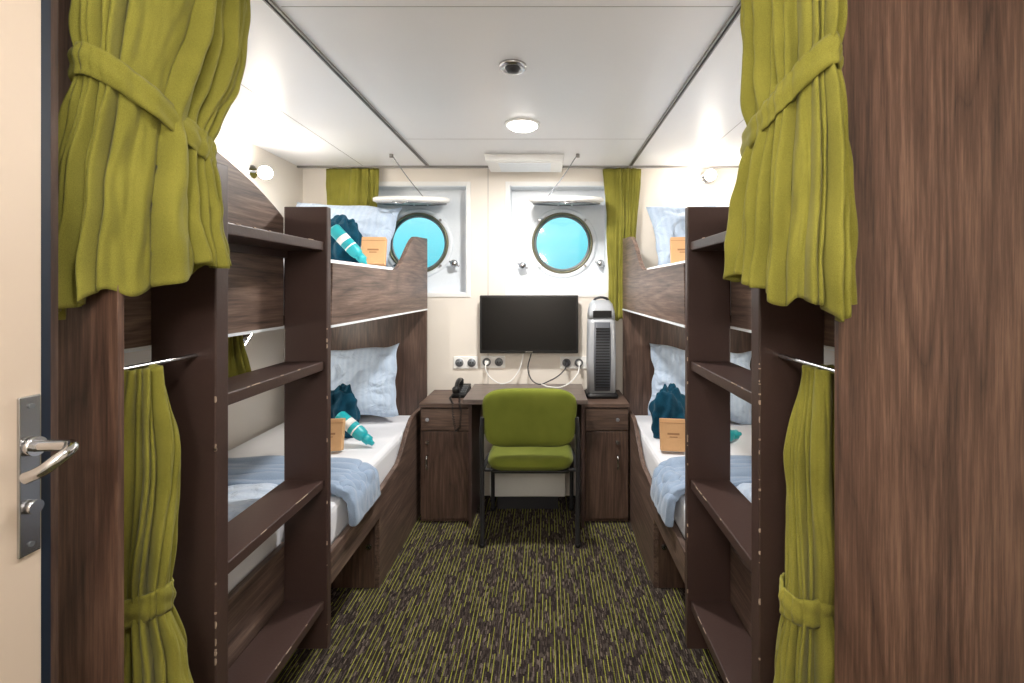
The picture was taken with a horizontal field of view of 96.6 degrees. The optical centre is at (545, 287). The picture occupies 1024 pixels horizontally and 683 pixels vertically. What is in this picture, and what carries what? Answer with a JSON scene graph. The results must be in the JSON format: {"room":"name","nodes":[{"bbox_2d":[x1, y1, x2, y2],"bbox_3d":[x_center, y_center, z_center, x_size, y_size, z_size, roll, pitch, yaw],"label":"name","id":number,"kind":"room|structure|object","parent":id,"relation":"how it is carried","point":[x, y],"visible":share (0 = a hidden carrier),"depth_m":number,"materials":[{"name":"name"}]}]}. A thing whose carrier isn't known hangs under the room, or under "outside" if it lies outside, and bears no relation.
{"room":"ship cabin","nodes":[
{"label":"ship cabin","id":0,"kind":"room"},
{"bbox_2d":[124,129,302,450],"bbox_3d":[-1.750,0.307,1.115,0.100,2.285,4.430,0,0,0],"label":"wall","id":1,"kind":"structure","parent":0,"point":[248,418],"depth_m":2.71,"materials":[{"name":"paint"}]},
{"bbox_2d":[243,334,251,344],"bbox_3d":[-1.634,0.258,2.408,0.146,0.096,0.084,0,0,-10],"label":"reading lamp","id":2,"kind":"object","parent":1,"relation":"attached to","point":[246,337],"visible":0.14,"depth_m":2.39,"materials":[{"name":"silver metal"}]},
{"bbox_2d":[246,164,273,179],"bbox_3d":[-1.631,-0.664,2.610,0.138,0.092,0.100,0,0,0],"label":"reading lamp","id":3,"kind":"object","parent":1,"relation":"attached to","point":[264,172],"visible":1,"depth_m":2.59,"materials":[{"name":"silver metal"}]},
{"bbox_2d":[326,168,378,206],"bbox_3d":[-1.329,-0.476,3.132,0.367,0.688,0.056,0,0,2],"label":"window curtain","id":4,"kind":"object","parent":1,"relation":"hanging from","point":[353,186],"visible":0.35,"depth_m":3.12,"materials":[{"name":"green fabric"}]},
{"bbox_2d":[297,166,738,167],"bbox_3d":[-0.145,-0.829,3.114,3.110,0.012,0.017,0,0,0],"label":"trim","id":5,"kind":"structure","parent":1,"relation":"attached to","point":[297,166],"depth_m":3.11,"materials":[{"name":"metal"}]},
{"bbox_2d":[603,168,640,320],"bbox_3d":[0.523,-0.296,3.128,0.264,1.048,0.052,0,0,-2],"label":"window curtain","id":6,"kind":"object","parent":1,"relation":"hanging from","point":[622,186],"visible":0.7,"depth_m":3.12,"materials":[{"name":"green fabric"}]},
{"bbox_2d":[303,168,361,204],"bbox_3d":[-1.468,0.307,3.230,0.465,2.285,0.100,0,0,0],"label":"panel","id":7,"kind":"object","parent":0,"point":[314,179],"visible":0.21,"depth_m":3.18,"materials":[{"name":"paint"}]},
{"bbox_3d":[-1.232,-0.340,3.240,0.006,0.750,0.120,0,0,0],"label":"door frame","id":8,"kind":"structure","parent":7,"relation":"attached to","visible":0},
{"bbox_2d":[377,190,465,291],"bbox_3d":[-0.895,-0.340,3.315,0.720,0.790,0.030,0,0,0],"label":"plate","id":9,"kind":"object","parent":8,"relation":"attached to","point":[449,279],"visible":0.28,"depth_m":3.30,"materials":[{"name":"white metal"}]},
{"bbox_2d":[373,196,449,204],"bbox_3d":[-0.905,-0.593,3.077,0.500,0.106,0.497,0,0,0],"label":"cover","id":10,"kind":"object","parent":9,"relation":"attached to","point":[377,199],"visible":0.81,"depth_m":2.87,"materials":[{"name":"white metal"}]},
{"bbox_2d":[376,202,446,205],"bbox_3d":[-0.905,-0.570,3.081,0.460,0.078,0.454,0,0,0],"label":"cover gasket","id":11,"kind":"object","parent":10,"relation":"attached to","point":[378,203],"visible":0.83,"depth_m":2.95,"materials":[{"name":"grey rubber"}]},
{"bbox_2d":[389,213,448,271],"bbox_3d":[-0.925,-0.325,3.295,0.442,0.442,0.032,0,0,0],"label":"ring","id":12,"kind":"object","parent":9,"relation":"attached to","point":[411,214],"visible":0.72,"depth_m":3.28,"materials":[{"name":"metal"}]},
{"bbox_2d":[388,208,453,276],"bbox_3d":[-0.925,-0.325,3.300,0.510,0.510,0.024,0,0,0],"label":"flange","id":13,"kind":"object","parent":9,"relation":"attached to","point":[444,223],"visible":0.59,"depth_m":3.29,"materials":[{"name":"white metal"}]},
{"bbox_3d":[-0.655,-0.173,3.245,0.077,0.047,0.024,0,0,0],"label":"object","id":14,"kind":"object","parent":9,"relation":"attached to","visible":0},
{"bbox_2d":[450,260,457,266],"bbox_3d":[-0.655,-0.175,3.240,0.052,0.052,0.030,0,0,0],"label":"nut","id":15,"kind":"object","parent":14,"relation":"on","point":[453,263],"visible":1,"depth_m":3.23,"materials":[{"name":"metal"}]},
{"bbox_2d":[369,168,466,181],"bbox_3d":[-0.895,-0.775,3.230,0.680,0.120,0.100,0,0,0],"label":"wall panel","id":16,"kind":"object","parent":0,"point":[385,174],"visible":0.5,"depth_m":3.18,"materials":[{"name":"paint"}]},
{"bbox_2d":[379,186,465,189],"bbox_3d":[-0.895,-0.712,3.240,0.680,0.006,0.120,0,0,0],"label":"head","id":17,"kind":"object","parent":16,"relation":"attached to","point":[380,187],"visible":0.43,"depth_m":3.23},
{"bbox_2d":[379,182,465,185],"bbox_3d":[-0.895,-0.729,3.182,0.680,0.028,0.016,0,0,0],"label":"frame","id":18,"kind":"object","parent":16,"relation":"attached to","point":[380,183],"visible":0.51,"depth_m":3.17,"materials":[{"name":"white plastic"}]},
{"bbox_2d":[427,297,466,395],"bbox_3d":[-0.895,0.743,3.230,0.680,1.415,0.100,0,0,0],"label":"wall panel","id":19,"kind":"object","parent":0,"point":[446,316],"visible":0.07,"depth_m":3.18,"materials":[{"name":"paint"}]},
{"bbox_2d":[427,292,465,292],"bbox_3d":[-0.895,0.032,3.240,0.680,0.006,0.120,0,0,0],"label":"sill","id":20,"kind":"structure","parent":19,"relation":"on","point":[427,292],"depth_m":3.18,"materials":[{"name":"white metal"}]},
{"bbox_2d":[427,293,465,296],"bbox_3d":[-0.895,0.049,3.182,0.680,0.028,0.016,0,0,0],"label":"frame","id":21,"kind":"object","parent":19,"relation":"attached to","point":[428,294],"visible":0.48,"depth_m":3.17,"materials":[{"name":"white plastic"}]},
{"bbox_2d":[453,356,477,368],"bbox_3d":[-0.560,0.520,3.174,0.170,0.084,0.012,0,0,0],"label":"plate","id":22,"kind":"object","parent":19,"relation":"attached to","point":[465,358],"visible":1,"depth_m":3.17,"materials":[{"name":"white plastic"}]},
{"bbox_2d":[455,359,462,366],"bbox_3d":[-0.603,0.520,3.165,0.058,0.058,0.002,0,0,0],"label":"well","id":23,"kind":"object","parent":22,"relation":"in","point":[458,360],"depth_m":3.16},
{"bbox_2d":[467,359,475,366],"bbox_3d":[-0.518,0.520,3.165,0.058,0.058,0.002,0,0,0],"label":"well","id":24,"kind":"object","parent":22,"relation":"in","point":[471,364],"depth_m":3.16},
{"bbox_2d":[221,0,746,168],"bbox_3d":[-0.145,-0.865,1.115,3.310,0.061,4.430,0,0,0],"label":"ceiling","id":25,"kind":"structure","parent":0,"point":[597,82],"depth_m":1.85,"materials":[{"name":"paint"}]},
{"bbox_2d":[266,0,422,160],"bbox_3d":[-0.805,-0.834,1.850,0.008,0.003,2.500,0,0,0],"label":"groove","id":26,"kind":"object","parent":25,"relation":"attached to","point":[266,0],"visible":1,"depth_m":1.72,"materials":[{"name":"grey plastic"}]},
{"bbox_2d":[263,0,426,166],"bbox_3d":[-0.812,-0.831,1.850,0.006,0.008,2.500,0,0,0],"label":"lip","id":27,"kind":"object","parent":25,"relation":"attached to","point":[265,1],"visible":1,"depth_m":1.70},
{"bbox_2d":[268,0,428,166],"bbox_3d":[-0.798,-0.831,1.850,0.006,0.008,2.500,0,0,0],"label":"lip","id":28,"kind":"object","parent":25,"relation":"attached to","point":[271,2],"visible":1,"depth_m":1.71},
{"bbox_2d":[393,156,422,195],"bbox_3d":[-0.870,-0.705,2.860,0.199,0.264,0.006,0,0,-12],"label":"stay wire","id":29,"kind":"object","parent":25,"relation":"hanging from","point":[393,156],"visible":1,"depth_m":2.86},
{"bbox_2d":[499,59,526,74],"bbox_3d":[-0.125,-0.822,1.710,0.104,0.026,0.104,0,0,0],"label":"smoke detector","id":30,"kind":"object","parent":25,"relation":"attached to","point":[508,66],"depth_m":1.69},
{"bbox_2d":[505,118,539,132],"bbox_3d":[-0.120,-0.821,2.320,0.180,0.028,0.180,0,0,0],"label":"recessed light","id":31,"kind":"object","parent":25,"relation":"in","point":[522,125],"depth_m":2.28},
{"bbox_2d":[484,154,563,171],"bbox_3d":[-0.135,-0.809,2.950,0.498,0.053,0.280,0,0,0],"label":"ceiling air vent","id":32,"kind":"object","parent":25,"relation":"attached to","point":[495,162],"depth_m":2.85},
{"bbox_2d":[548,157,575,195],"bbox_3d":[0.103,-0.705,2.860,0.199,0.264,0.006,0,0,12],"label":"stay wire","id":33,"kind":"object","parent":25,"relation":"hanging from","point":[575,157],"visible":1,"depth_m":2.86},
{"bbox_2d":[529,196,603,204],"bbox_3d":[0.138,-0.593,3.077,0.500,0.106,0.497,0,0,0],"label":"cover","id":34,"kind":"object","parent":33,"relation":"hanging from","point":[540,198],"visible":0.77,"depth_m":2.87,"materials":[{"name":"white metal"}]},
{"bbox_2d":[533,202,599,205],"bbox_3d":[0.138,-0.570,3.081,0.460,0.078,0.454,0,0,0],"label":"cover gasket","id":35,"kind":"object","parent":34,"relation":"attached to","point":[538,203],"visible":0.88,"depth_m":2.94,"materials":[{"name":"grey rubber"}]},
{"bbox_2d":[629,1,740,166],"bbox_3d":[0.568,-0.831,1.850,0.006,0.008,2.500,0,0,0],"label":"lip","id":36,"kind":"object","parent":25,"relation":"attached to","point":[739,4],"visible":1,"depth_m":1.72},
{"bbox_2d":[631,9,740,166],"bbox_3d":[0.582,-0.831,1.850,0.006,0.008,2.500,0,0,0],"label":"lip","id":37,"kind":"object","parent":25,"relation":"attached to","point":[738,13],"visible":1,"depth_m":1.76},
{"bbox_2d":[631,6,740,164],"bbox_3d":[0.575,-0.834,1.850,0.008,0.003,2.500,0,0,0],"label":"groove","id":38,"kind":"object","parent":25,"relation":"attached to","point":[740,6],"visible":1,"depth_m":1.75,"materials":[{"name":"grey plastic"}]},
{"bbox_2d":[467,168,509,495],"bbox_3d":[-0.405,0.307,3.230,0.300,2.285,0.100,0,0,0],"label":"wall","id":39,"kind":"structure","parent":0,"point":[487,187],"depth_m":3.18,"materials":[{"name":"paint"}]},
{"bbox_2d":[466,182,470,296],"bbox_3d":[-0.541,-0.340,3.182,0.028,0.806,0.016,0,0,0],"label":"frame","id":40,"kind":"object","parent":39,"relation":"attached to","point":[468,184],"visible":1,"depth_m":3.17,"materials":[{"name":"white plastic"}]},
{"bbox_2d":[481,356,504,367],"bbox_3d":[-0.370,0.515,3.174,0.170,0.084,0.012,0,0,0],"label":"plate","id":41,"kind":"object","parent":39,"relation":"attached to","point":[492,358],"visible":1,"depth_m":3.17,"materials":[{"name":"white plastic"}]},
{"bbox_2d":[483,358,490,365],"bbox_3d":[-0.413,0.515,3.165,0.058,0.058,0.002,0,0,0],"label":"well","id":42,"kind":"object","parent":41,"relation":"in","point":[485,358],"depth_m":3.16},
{"bbox_2d":[495,358,502,365],"bbox_3d":[-0.327,0.515,3.165,0.058,0.058,0.002,0,0,0],"label":"well","id":43,"kind":"object","parent":41,"relation":"in","point":[499,360],"depth_m":3.16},
{"bbox_2d":[505,182,509,294],"bbox_3d":[-0.269,-0.340,3.182,0.028,0.806,0.016,0,0,0],"label":"frame","id":44,"kind":"object","parent":39,"relation":"attached to","point":[507,186],"visible":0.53,"depth_m":3.17,"materials":[{"name":"white plastic"}]},
{"bbox_2d":[510,187,511,291],"bbox_3d":[-0.252,-0.340,3.240,0.006,0.750,0.120,0,0,0],"label":"window frame","id":45,"kind":"structure","parent":39,"relation":"attached to","point":[510,187],"depth_m":3.19,"materials":[{"name":"white metal"}]},
{"bbox_2d":[512,190,603,291],"bbox_3d":[0.085,-0.340,3.315,0.720,0.790,0.030,0,0,0],"label":"plate","id":46,"kind":"object","parent":45,"relation":"attached to","point":[524,213],"visible":0.45,"depth_m":3.30,"materials":[{"name":"white metal"}]},
{"bbox_2d":[527,208,596,277],"bbox_3d":[0.118,-0.325,3.300,0.510,0.510,0.024,0,0,0],"label":"flange","id":47,"kind":"object","parent":46,"relation":"attached to","point":[558,210],"visible":0.99,"depth_m":3.29,"materials":[{"name":"white metal"}]},
{"bbox_2d":[532,213,592,273],"bbox_3d":[0.118,-0.325,3.295,0.442,0.442,0.032,0,0,0],"label":"ring","id":48,"kind":"object","parent":46,"relation":"attached to","point":[555,214],"visible":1,"depth_m":3.28,"materials":[{"name":"metal"}]},
{"bbox_3d":[-0.167,-0.158,3.245,0.077,0.047,0.024,0,0,0],"label":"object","id":49,"kind":"object","parent":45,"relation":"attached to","visible":0},
{"bbox_2d":[519,262,525,268],"bbox_3d":[-0.167,-0.160,3.240,0.052,0.052,0.030,0,0,0],"label":"nut","id":50,"kind":"object","parent":49,"relation":"on","point":[522,265],"visible":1,"depth_m":3.23,"materials":[{"name":"metal"}]},
{"bbox_2d":[273,496,723,682],"bbox_3d":[-0.145,1.480,1.115,3.310,0.060,4.430,0,0,0],"label":"floor","id":51,"kind":"structure","parent":0,"point":[529,605],"depth_m":2.03,"materials":[{"name":"carpet"}]},
{"bbox_2d":[51,0,57,682],"bbox_3d":[-0.847,0.308,0.733,0.107,2.283,0.015,0,0,0],"label":"door frame","id":52,"kind":"structure","parent":51,"relation":"on","point":[54,3],"depth_m":0.73,"materials":[{"name":"black metal"}]},
{"bbox_2d":[0,0,40,682],"bbox_3d":[-0.791,0.385,0.258,0.042,2.110,0.875,0,0,0],"label":"leaf","id":53,"kind":"object","parent":52,"relation":"attached to","point":[20,20],"visible":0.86,"depth_m":0.66,"materials":[{"name":"beige laminate"}]},
{"bbox_2d":[17,394,40,558],"bbox_3d":[-0.767,0.278,0.675,0.005,0.235,0.029,0,0,0],"label":"plate","id":54,"kind":"object","parent":53,"relation":"attached to","point":[28,420],"visible":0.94,"depth_m":0.67,"materials":[{"name":"metal"}]},
{"bbox_2d":[20,436,46,455],"bbox_3d":[-0.760,0.235,0.676,0.010,0.028,0.028,0,0,0],"label":"rose","id":55,"kind":"object","parent":54,"relation":"attached to","point":[26,447],"depth_m":0.67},
{"bbox_2d":[23,499,43,513],"bbox_3d":[-0.760,0.325,0.676,0.009,0.020,0.020,0,0,0],"label":"cylinder","id":56,"kind":"object","parent":54,"relation":"attached to","point":[34,506],"visible":1,"depth_m":0.67,"materials":[{"name":"metal"}]},
{"bbox_2d":[19,439,79,483],"bbox_3d":[-0.727,0.250,0.659,0.077,0.051,0.054,0,0,0],"label":"lever","id":57,"kind":"object","parent":54,"relation":"attached to","point":[66,448],"visible":1,"depth_m":0.65,"materials":[{"name":"silver metal"}]},
{"bbox_2d":[41,0,50,682],"bbox_3d":[-0.791,0.385,0.702,0.042,2.110,0.013,0,0,0],"label":"door frame","id":58,"kind":"structure","parent":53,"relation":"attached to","point":[45,4],"depth_m":0.70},
{"bbox_2d":[58,0,427,682],"bbox_3d":[-1.236,0.308,1.960,0.909,2.283,2.260,0,0,0],"label":"bunk bed","id":59,"kind":"object","parent":51,"relation":"on","point":[282,274],"visible":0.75,"depth_m":1.35,"materials":[{"name":"brown wood"}]},
{"bbox_2d":[58,0,250,319],"bbox_3d":[-0.778,-0.387,0.938,0.154,0.886,0.388,0,0,24],"label":"curtain","id":60,"kind":"object","parent":59,"relation":"hanging from","point":[149,96],"visible":0.95,"depth_m":0.86,"materials":[{"name":"green fabric"}]},
{"bbox_2d":[124,364,193,682],"bbox_3d":[-0.825,0.636,0.953,0.292,0.943,0.136,0,0,-15],"label":"curtain","id":61,"kind":"object","parent":59,"relation":"hanging from","point":[155,638],"visible":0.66,"depth_m":0.93,"materials":[{"name":"green fabric"}]},
{"bbox_2d":[228,335,250,377],"bbox_3d":[-1.050,0.246,1.508,0.140,0.203,0.062,0,0,-30],"label":"curtain","id":62,"kind":"object","parent":59,"relation":"hanging from","point":[238,361],"visible":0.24,"depth_m":1.51,"materials":[{"name":"green fabric"}]},
{"bbox_2d":[228,415,410,592],"bbox_3d":[-1.258,0.935,1.970,0.843,0.170,2.190,0,0,0],"label":"mattress","id":63,"kind":"object","parent":59,"relation":"on","point":[387,433],"visible":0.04,"depth_m":2.37,"materials":[{"name":"fabric"}]},
{"bbox_2d":[228,483,277,521],"bbox_3d":[-1.337,0.795,1.405,0.674,0.110,0.808,0,0,0],"label":"duvet","id":64,"kind":"object","parent":63,"relation":"on","point":[240,496],"visible":0.05,"depth_m":1.67,"materials":[{"name":"fabric"}]},
{"bbox_2d":[228,455,380,525],"bbox_3d":[-1.184,0.871,1.982,0.841,0.200,0.305,0,0,0],"label":"folded blanket","id":65,"kind":"object","parent":63,"relation":"on","point":[355,481],"visible":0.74,"depth_m":1.95,"materials":[{"name":"fabric"}]},
{"bbox_2d":[331,418,345,450],"bbox_3d":[-1.118,0.760,2.359,0.130,0.165,0.081,0,0,-8],"label":"gift box","id":66,"kind":"object","parent":63,"relation":"on","point":[337,424],"visible":0.46,"depth_m":2.35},
{"bbox_2d":[331,383,360,437],"bbox_3d":[-1.173,0.700,2.603,0.219,0.301,0.170,0,0,11],"label":"rolled towel","id":67,"kind":"object","parent":63,"relation":"on","point":[342,397],"visible":0.56,"depth_m":2.56,"materials":[{"name":"teal fabric"}]},
{"bbox_2d":[335,411,374,445],"bbox_3d":[-1.023,0.752,2.439,0.229,0.173,0.070,0,0,12],"label":"water bottle","id":68,"kind":"object","parent":63,"relation":"on","point":[355,429],"visible":0.93,"depth_m":2.41,"materials":[{"name":"teal plastic"}]},
{"bbox_2d":[331,343,398,416],"bbox_3d":[-1.275,0.605,2.912,0.684,0.487,0.248,0,0,-5],"label":"pillow","id":69,"kind":"object","parent":63,"relation":"on","point":[371,372],"visible":0.56,"depth_m":2.86,"materials":[{"name":"fabric"}]},
{"bbox_2d":[331,260,393,269],"bbox_3d":[-1.258,-0.005,1.970,0.843,0.220,2.190,0,0,0],"label":"mattress","id":70,"kind":"object","parent":59,"relation":"on","point":[332,261],"visible":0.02,"depth_m":2.07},
{"bbox_2d":[331,214,362,262],"bbox_3d":[-1.194,-0.273,2.662,0.227,0.316,0.186,0,0,0],"label":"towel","id":71,"kind":"object","parent":70,"relation":"on","point":[349,226],"visible":0.38,"depth_m":2.61,"materials":[{"name":"teal fabric"}]},
{"bbox_2d":[296,202,401,266],"bbox_3d":[-1.305,-0.336,2.901,0.716,0.462,0.276,0,0,4],"label":"pillow","id":72,"kind":"object","parent":70,"relation":"on","point":[372,221],"visible":0.34,"depth_m":2.87,"materials":[{"name":"fabric"}]},
{"bbox_2d":[331,225,366,263],"bbox_3d":[-1.087,-0.235,2.512,0.209,0.226,0.071,0,0,-8],"label":"water bottle","id":73,"kind":"object","parent":70,"relation":"on","point":[345,241],"visible":0.93,"depth_m":2.48,"materials":[{"name":"teal plastic"}]},
{"bbox_2d":[361,237,386,265],"bbox_3d":[-0.968,-0.205,2.559,0.130,0.165,0.081,0,0,-8],"label":"gift box","id":74,"kind":"object","parent":70,"relation":"on","point":[374,249],"visible":0.84,"depth_m":2.54,"materials":[{"name":"cardboard"}]},
{"bbox_2d":[419,390,468,520],"bbox_3d":[-0.625,1.080,2.973,0.310,0.740,0.411,0,0,0],"label":"base cabinet","id":75,"kind":"object","parent":51,"relation":"on","point":[444,451],"depth_m":2.80,"materials":[{"name":"wood"}]},
{"bbox_2d":[462,384,587,527],"bbox_3d":[-0.125,1.059,2.948,0.750,0.782,0.456,0,0,0],"label":"desk","id":76,"kind":"object","parent":51,"relation":"on","point":[474,398],"visible":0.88,"depth_m":2.84,"materials":[{"name":"brown paint"}]},
{"bbox_2d":[449,378,470,430],"bbox_3d":[-0.560,0.736,2.938,0.100,0.274,0.345,0,0,0],"label":"telephone","id":77,"kind":"object","parent":76,"relation":"on","point":[460,390],"visible":1,"depth_m":2.93,"materials":[{"name":"black plastic"}]},
{"bbox_2d":[484,353,523,383],"bbox_3d":[-0.287,0.547,3.118,0.282,0.216,0.087,0,0,0],"label":"power cable","id":78,"kind":"object","parent":76,"relation":"on","point":[486,362],"visible":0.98,"depth_m":3.12,"materials":[{"name":"white plastic"}]},
{"bbox_2d":[527,353,568,384],"bbox_3d":[0.017,0.548,3.115,0.291,0.217,0.094,0,0,0],"label":"power cable","id":79,"kind":"object","parent":76,"relation":"on","point":[566,362],"visible":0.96,"depth_m":3.11,"materials":[{"name":"grey plastic"}]},
{"bbox_2d":[541,360,581,387],"bbox_3d":[0.123,0.584,3.072,0.293,0.163,0.116,0,0,-18],"label":"power cable","id":80,"kind":"object","parent":76,"relation":"on","point":[579,362],"visible":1,"depth_m":3.05,"materials":[{"name":"white plastic"}]},
{"bbox_2d":[584,296,617,398],"bbox_3d":[0.362,0.381,2.998,0.210,0.655,0.183,0,0,0],"label":"air purifier","id":81,"kind":"object","parent":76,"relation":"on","point":[601,336],"visible":0.99,"depth_m":2.92,"materials":[{"name":"black plastic"}]},
{"bbox_2d":[490,466,565,508],"bbox_3d":[-0.120,1.285,3.019,0.500,0.330,0.082,0,0,0],"label":"heater","id":82,"kind":"object","parent":51,"relation":"on","point":[512,490],"visible":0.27,"depth_m":2.98,"materials":[{"name":"white metal"}]},
{"bbox_2d":[479,388,580,547],"bbox_3d":[-0.090,1.002,2.736,0.568,0.895,0.509,0,0,0],"label":"office chair","id":83,"kind":"object","parent":51,"relation":"on","point":[528,430],"visible":1,"depth_m":2.50,"materials":[{"name":"green fabric"}]},
{"bbox_2d":[585,390,628,520],"bbox_3d":[0.373,1.080,2.973,0.277,0.740,0.411,0,0,0],"label":"base cabinet","id":84,"kind":"object","parent":51,"relation":"on","point":[606,420],"depth_m":2.80,"materials":[{"name":"wood"}]},
{"bbox_2d":[622,0,1023,682],"bbox_3d":[0.962,0.308,1.960,0.887,2.283,2.260,0,0,0],"label":"bunk bed","id":85,"kind":"object","parent":51,"relation":"on","point":[928,371],"visible":0.8,"depth_m":0.83,"materials":[{"name":"brown wood"}]},
{"bbox_2d":[646,261,730,314],"bbox_3d":[0.974,-0.005,1.970,0.843,0.220,2.190,0,0,0],"label":"mattress","id":86,"kind":"object","parent":85,"relation":"on","point":[680,262],"visible":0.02,"depth_m":1.98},
{"bbox_2d":[670,237,684,262],"bbox_3d":[0.768,-0.205,2.559,0.130,0.165,0.081,0,0,8],"label":"gift box","id":87,"kind":"object","parent":86,"relation":"on","point":[677,244],"visible":0.39,"depth_m":2.54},
{"bbox_2d":[646,202,728,265],"bbox_3d":[1.020,-0.337,2.894,0.712,0.460,0.280,0,0,-5],"label":"pillow","id":88,"kind":"object","parent":86,"relation":"on","point":[668,222],"visible":0.25,"depth_m":2.85,"materials":[{"name":"fabric"}]},
{"bbox_2d":[635,415,750,537],"bbox_3d":[0.974,0.935,1.970,0.843,0.170,2.190,0,0,0],"label":"mattress","id":89,"kind":"object","parent":85,"relation":"on","point":[653,456],"visible":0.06,"depth_m":2.45,"materials":[{"name":"fabric"}]},
{"bbox_2d":[648,383,684,438],"bbox_3d":[0.700,0.698,2.581,0.222,0.305,0.164,0,0,0],"label":"rolled towel","id":90,"kind":"object","parent":89,"relation":"on","point":[669,402],"visible":0.59,"depth_m":2.54,"materials":[{"name":"teal fabric"}]},
{"bbox_2d":[659,418,684,451],"bbox_3d":[0.658,0.760,2.359,0.130,0.165,0.081,0,0,8],"label":"gift box","id":91,"kind":"object","parent":89,"relation":"on","point":[672,431],"visible":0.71,"depth_m":2.34,"materials":[{"name":"cardboard"}]},
{"bbox_2d":[648,343,750,423],"bbox_3d":[0.990,0.605,2.905,0.688,0.487,0.246,0,0,4],"label":"pillow","id":92,"kind":"object","parent":89,"relation":"on","point":[668,362],"visible":0.28,"depth_m":2.87,"materials":[{"name":"fabric"}]},
{"bbox_2d":[650,455,750,526],"bbox_3d":[0.899,0.870,1.991,0.844,0.202,0.320,0,0,0],"label":"folded blanket","id":93,"kind":"object","parent":89,"relation":"on","point":[668,478],"visible":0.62,"depth_m":1.94,"materials":[{"name":"fabric"}]},
{"bbox_2d":[730,430,741,441],"bbox_3d":[0.973,0.814,2.501,0.240,0.070,0.070,0,0,-20],"label":"water bottle","id":94,"kind":"object","parent":89,"relation":"on","point":[734,434],"visible":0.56,"depth_m":2.50,"materials":[{"name":"teal plastic"}]},
{"bbox_2d":[736,483,750,501],"bbox_3d":[1.055,0.795,1.399,0.666,0.110,0.814,0,0,0],"label":"duvet","id":95,"kind":"object","parent":89,"relation":"on","point":[744,488],"visible":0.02,"depth_m":1.73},
{"bbox_2d":[723,0,857,321],"bbox_3d":[0.468,-0.386,0.912,0.134,0.888,0.314,0,0,-17],"label":"curtain","id":96,"kind":"object","parent":85,"relation":"hanging from","point":[792,230],"visible":1,"depth_m":0.83,"materials":[{"name":"green fabric"}]},
{"bbox_2d":[773,364,834,682],"bbox_3d":[0.547,0.636,0.953,0.229,0.943,0.148,0,0,7],"label":"curtain","id":97,"kind":"object","parent":85,"relation":"hanging from","point":[805,642],"visible":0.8,"depth_m":0.92,"materials":[{"name":"green fabric"}]},
{"bbox_2d":[510,297,604,495],"bbox_3d":[0.085,0.743,3.230,0.680,1.415,0.100,0,0,0],"label":"wall panel","id":98,"kind":"object","parent":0,"point":[543,367],"visible":0.14,"depth_m":3.18,"materials":[{"name":"paint"}]},
{"bbox_2d":[480,295,577,352],"bbox_3d":[-0.116,0.247,3.139,0.672,0.395,0.082,0,0,0],"label":"television","id":99,"kind":"object","parent":98,"relation":"attached to","point":[508,323],"visible":1,"depth_m":3.10,"materials":[{"name":"black plastic"}]},
{"bbox_2d":[510,292,605,292],"bbox_3d":[0.085,0.032,3.240,0.680,0.006,0.120,0,0,0],"label":"sill","id":100,"kind":"structure","parent":98,"relation":"on","point":[510,292],"depth_m":3.18,"materials":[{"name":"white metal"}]},
{"bbox_2d":[509,293,606,296],"bbox_3d":[0.085,0.049,3.182,0.680,0.028,0.016,0,0,0],"label":"frame","id":101,"kind":"object","parent":98,"relation":"attached to","point":[578,294],"visible":0.73,"depth_m":3.17,"materials":[{"name":"white plastic"}]},
{"bbox_2d":[560,356,586,368],"bbox_3d":[0.228,0.520,3.174,0.255,0.084,0.012,0,0,0],"label":"plate","id":102,"kind":"object","parent":98,"relation":"attached to","point":[572,358],"visible":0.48,"depth_m":3.17,"materials":[{"name":"white plastic"}]},
{"bbox_2d":[510,168,605,181],"bbox_3d":[0.085,-0.775,3.230,0.680,0.120,0.100,0,0,0],"label":"wall panel","id":103,"kind":"object","parent":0,"point":[573,174],"visible":0.43,"depth_m":3.18,"materials":[{"name":"paint"}]},
{"bbox_2d":[509,182,603,185],"bbox_3d":[0.085,-0.729,3.182,0.680,0.028,0.016,0,0,0],"label":"frame","id":104,"kind":"object","parent":103,"relation":"attached to","point":[510,183],"visible":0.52,"depth_m":3.17,"materials":[{"name":"white plastic"}]},
{"bbox_2d":[510,186,603,189],"bbox_3d":[0.085,-0.712,3.240,0.680,0.006,0.120,0,0,0],"label":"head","id":105,"kind":"object","parent":103,"relation":"attached to","point":[512,187],"visible":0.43,"depth_m":3.21},
{"bbox_2d":[607,168,737,393],"bbox_3d":[0.917,0.307,3.230,0.985,2.285,0.100,0,0,0],"label":"wall","id":106,"kind":"structure","parent":0,"point":[679,187],"depth_m":3.18,"materials":[{"name":"paint"}]},
{"bbox_2d":[604,191,606,292],"bbox_3d":[0.422,-0.340,3.240,0.006,0.750,0.120,0,0,0],"label":"window frame","id":107,"kind":"structure","parent":106,"relation":"attached to","point":[605,213],"depth_m":3.21,"materials":[{"name":"white metal"}]},
{"bbox_2d":[607,258,608,296],"bbox_3d":[0.439,-0.340,3.182,0.028,0.806,0.016,0,0,0],"label":"frame","id":108,"kind":"object","parent":106,"relation":"attached to","point":[607,258],"visible":0.26,"depth_m":3.17,"materials":[{"name":"white plastic"}]},
{"bbox_2d":[701,169,716,183],"bbox_3d":[1.113,-0.762,3.115,0.080,0.086,0.141,0,0,7],"label":"reading lamp","id":109,"kind":"object","parent":106,"relation":"attached to","point":[709,175],"visible":1,"depth_m":3.06,"materials":[{"name":"silver metal"}]},
{"bbox_3d":[0.388,-0.173,3.245,0.077,0.047,0.024,0,0,0],"label":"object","id":110,"kind":"object","parent":106,"relation":"attached to","visible":0},
{"bbox_2d":[597,260,603,266],"bbox_3d":[0.388,-0.175,3.240,0.052,0.052,0.030,0,0,0],"label":"nut","id":111,"kind":"object","parent":110,"relation":"on","point":[600,263],"visible":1,"depth_m":3.23,"materials":[{"name":"metal"}]},
{"bbox_2d":[824,349,834,364],"bbox_3d":[1.460,0.307,1.115,0.100,2.285,4.430,0,0,0],"label":"wall","id":112,"kind":"structure","parent":0,"point":[829,356],"depth_m":2.26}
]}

